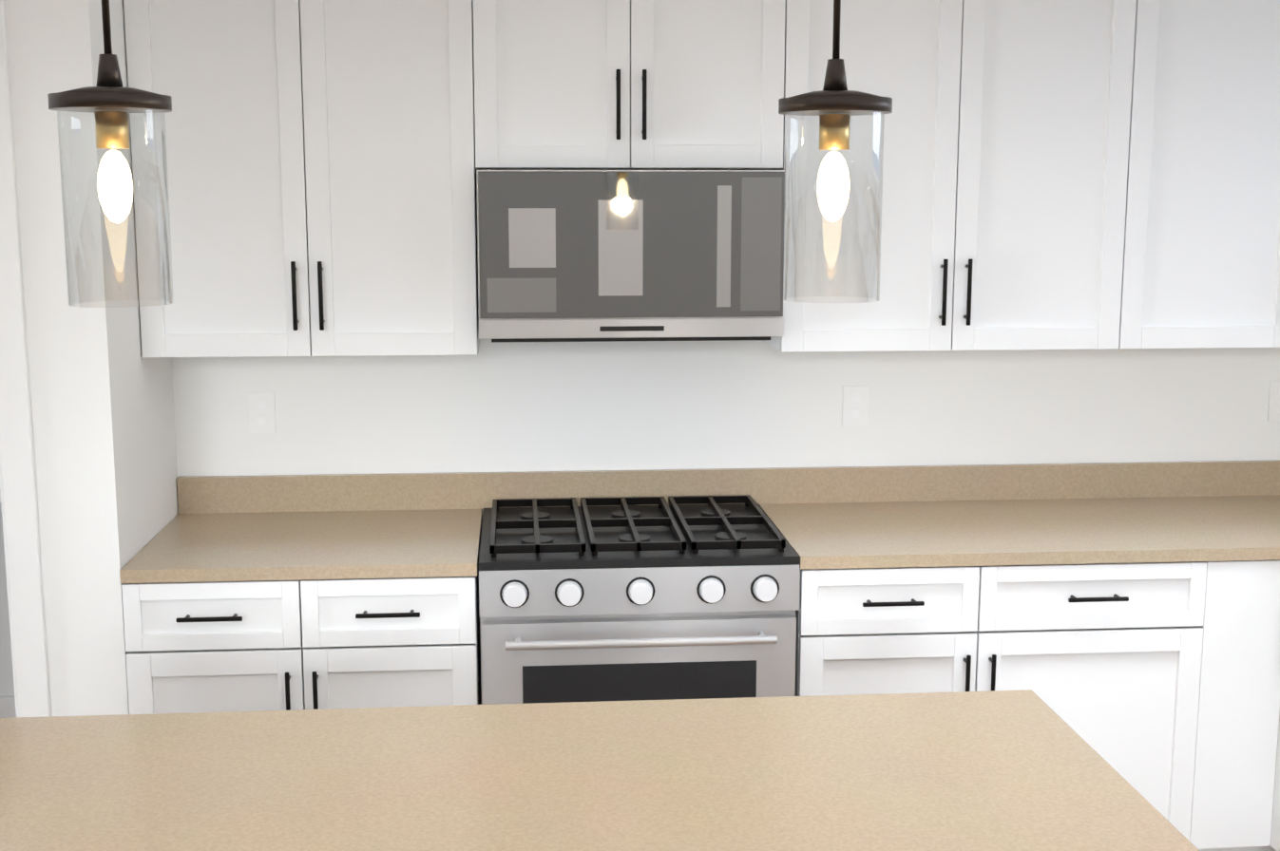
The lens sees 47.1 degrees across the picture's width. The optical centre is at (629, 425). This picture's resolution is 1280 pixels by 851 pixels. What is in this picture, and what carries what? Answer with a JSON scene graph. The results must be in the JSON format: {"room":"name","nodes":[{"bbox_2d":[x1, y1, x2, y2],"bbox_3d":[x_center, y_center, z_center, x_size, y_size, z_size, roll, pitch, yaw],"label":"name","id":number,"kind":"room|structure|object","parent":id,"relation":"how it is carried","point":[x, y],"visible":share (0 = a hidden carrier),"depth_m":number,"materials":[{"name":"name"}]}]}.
{"room":"kitchen","nodes":[
{"label":"kitchen","id":0,"kind":"room"},
{"bbox_2d":[0,502,14,696],"bbox_3d":[-2.174,-0.332,4.731,1.740,2.740,0.120,-1,9,-4],"label":"wall","id":1,"kind":"structure","parent":0,"point":[7,686],"depth_m":4.83,"materials":[{"name":"white paint"}]},
{"bbox_2d":[0,695,16,718],"bbox_3d":[-2.168,0.965,4.868,1.500,0.135,0.016,-1,9,-4],"label":"baseboard","id":2,"kind":"structure","parent":1,"relation":"attached to","point":[7,706],"depth_m":4.85,"materials":[{"name":"white paint"}]},
{"bbox_2d":[5,15,50,697],"bbox_3d":[-1.869,-0.116,3.368,1.050,2.740,0.120,-1,9,-4],"label":"wall","id":3,"kind":"structure","parent":0,"point":[7,16],"depth_m":3.33,"materials":[{"name":"white paint"}]},
{"bbox_2d":[0,0,51,717],"bbox_3d":[-1.795,-0.007,3.382,0.846,2.520,0.137,-1,9,-4],"label":"door frame","id":4,"kind":"structure","parent":3,"relation":"attached to","point":[24,573],"depth_m":3.36,"materials":[{"name":"white paint"}]},
{"bbox_2d":[4,0,178,716],"bbox_3d":[-1.322,-0.223,4.045,0.150,2.740,1.400,-1,9,-4],"label":"wall","id":5,"kind":"structure","parent":0,"point":[103,410],"depth_m":3.39,"materials":[{"name":"white paint"}]},
{"bbox_2d":[171,339,1279,526],"bbox_3d":[0.493,-0.245,4.181,3.730,2.740,0.150,-1,9,-4],"label":"wall","id":6,"kind":"structure","parent":0,"point":[505,407],"depth_m":4.11,"materials":[{"name":"white paint"}]},
{"bbox_2d":[248,392,276,434],"bbox_3d":[-1.006,-0.034,4.014,0.072,0.115,0.007,-1,9,-4],"label":"electrical outlet plate","id":7,"kind":"object","parent":6,"relation":"attached to","point":[261,409],"depth_m":4.01,"materials":[{"name":"white paint"}]},
{"bbox_2d":[123,0,503,358],"bbox_3d":[-0.782,-0.748,3.754,0.890,1.116,0.327,-1,9,-4],"label":"upper cabinet","id":8,"kind":"object","parent":6,"relation":"attached to","point":[324,157],"depth_m":3.62,"materials":[{"name":"white wood"}]},
{"bbox_2d":[503,0,792,173],"bbox_3d":[-0.011,-0.988,3.778,0.772,0.649,0.327,-1,9,-4],"label":"upper cabinet","id":9,"kind":"object","parent":6,"relation":"attached to","point":[589,85],"depth_m":3.65,"materials":[{"name":"white wood"}]},
{"bbox_2d":[476,170,785,343],"bbox_3d":[-0.008,-0.448,3.826,0.764,0.424,0.399,-1,9,-4],"label":"microwave","id":10,"kind":"object","parent":9,"relation":"attached to","point":[588,256],"visible":0.94,"depth_m":3.63,"materials":[{"name":"grey glass"}]},
{"bbox_2d":[841,385,868,426],"bbox_3d":[0.636,-0.055,4.142,0.072,0.115,0.007,-1,9,-4],"label":"electrical outlet plate","id":11,"kind":"object","parent":6,"relation":"attached to","point":[855,398],"depth_m":4.14,"materials":[{"name":"white paint"}]},
{"bbox_2d":[760,0,1168,352],"bbox_3d":[0.821,-0.768,3.879,1.013,1.116,0.327,-1,9,-4],"label":"upper cabinet","id":12,"kind":"object","parent":6,"relation":"attached to","point":[1081,173],"depth_m":3.75,"materials":[{"name":"white wood"}]},
{"bbox_2d":[1149,0,1279,348],"bbox_3d":[1.714,-0.780,3.948,1.015,1.116,0.327,-1,9,-4],"label":"upper cabinet","id":13,"kind":"object","parent":6,"relation":"attached to","point":[1216,244],"depth_m":3.80,"materials":[{"name":"white wood"}]},
{"bbox_2d":[1267,381,1279,420],"bbox_3d":[1.880,-0.070,4.239,0.072,0.115,0.007,-1,9,-4],"label":"electrical outlet plate","id":14,"kind":"object","parent":6,"relation":"attached to","point":[1273,410],"depth_m":4.24,"materials":[{"name":"white paint"}]},
{"bbox_3d":[-0.348,1.606,1.568,6.100,0.100,7.400,-1,9,-4],"label":"floor","id":15,"kind":"structure","parent":0,"visible":0},
{"bbox_2d":[121,530,481,714],"bbox_3d":[-0.802,0.750,3.838,0.824,0.882,0.627,-1,9,-4],"label":"base cabinet","id":16,"kind":"object","parent":15,"relation":"on","point":[386,642],"depth_m":3.49,"materials":[{"name":"white wood"}]},
{"bbox_2d":[0,689,1199,850],"bbox_3d":[-0.202,1.005,2.124,1.906,0.914,0.962,-1,9,-4],"label":"kitchen island","id":17,"kind":"object","parent":15,"relation":"on","point":[1013,771],"visible":1,"depth_m":2.20,"materials":[{"name":"beige stone"}]},
{"bbox_2d":[478,495,799,705],"bbox_3d":[0.003,0.715,3.848,0.767,0.948,0.668,-1,9,-4],"label":"range","id":18,"kind":"object","parent":15,"relation":"on","point":[627,599],"visible":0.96,"depth_m":3.54,"materials":[{"name":"silver metal"}]},
{"bbox_2d":[794,565,1011,696],"bbox_3d":[0.641,0.732,3.950,0.503,0.882,0.627,-1,9,-4],"label":"base cabinet","id":19,"kind":"object","parent":15,"relation":"on","point":[944,629],"depth_m":3.60,"materials":[{"name":"white wood"}]},
{"bbox_2d":[1007,561,1182,819],"bbox_3d":[1.090,0.726,3.985,0.634,0.882,0.627,-1,9,-4],"label":"base cabinet","id":20,"kind":"object","parent":15,"relation":"on","point":[1155,686],"depth_m":3.65,"materials":[{"name":"white wood"}]},
{"bbox_2d":[1166,559,1279,850],"bbox_3d":[1.495,0.724,3.996,0.292,0.882,0.670,-1,9,-4],"label":"base cabinet","id":21,"kind":"object","parent":15,"relation":"on","point":[1223,794],"depth_m":3.70,"materials":[{"name":"white wood"}]},
{"bbox_2d":[1277,834,1279,850],"bbox_3d":[1.961,0.785,3.610,0.612,0.882,0.286,-1,9,-4],"label":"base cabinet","id":22,"kind":"object","parent":15,"relation":"on","point":[1278,835],"depth_m":3.73,"materials":[{"name":"white"}]},
{"bbox_2d":[119,461,1279,583],"bbox_3d":[0.509,0.232,3.858,3.454,0.131,0.632,-1,9,-4],"label":"countertop","id":23,"kind":"structure","parent":22,"relation":"on","point":[266,527],"depth_m":3.99,"materials":[{"name":"beige stone"}]},
{"bbox_2d":[1184,459,1279,559],"bbox_3d":[2.017,0.416,2.696,0.634,0.131,3.120,-1,9,-4],"label":"countertop","id":24,"kind":"structure","parent":22,"relation":"on","point":[1264,476],"depth_m":4.25,"materials":[{"name":"beige stone"}]},
{"bbox_3d":[-0.349,-1.199,1.124,6.100,0.100,7.400,-1,9,-4],"label":"ceiling","id":25,"kind":"structure","parent":0,"visible":0},
{"bbox_2d":[47,0,173,307],"bbox_3d":[-0.622,-0.688,1.711,0.140,1.091,0.140,-1,9,-4],"label":"pendant light","id":26,"kind":"object","parent":25,"relation":"hanging from","point":[109,101],"visible":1,"depth_m":1.75,"materials":[{"name":"clear glass"}]},
{"bbox_2d":[778,0,892,303],"bbox_3d":[0.255,-0.699,1.780,0.140,1.091,0.140,-1,9,-4],"label":"pendant light","id":27,"kind":"object","parent":25,"relation":"hanging from","point":[834,105],"visible":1,"depth_m":1.82,"materials":[{"name":"clear glass"}]}
]}

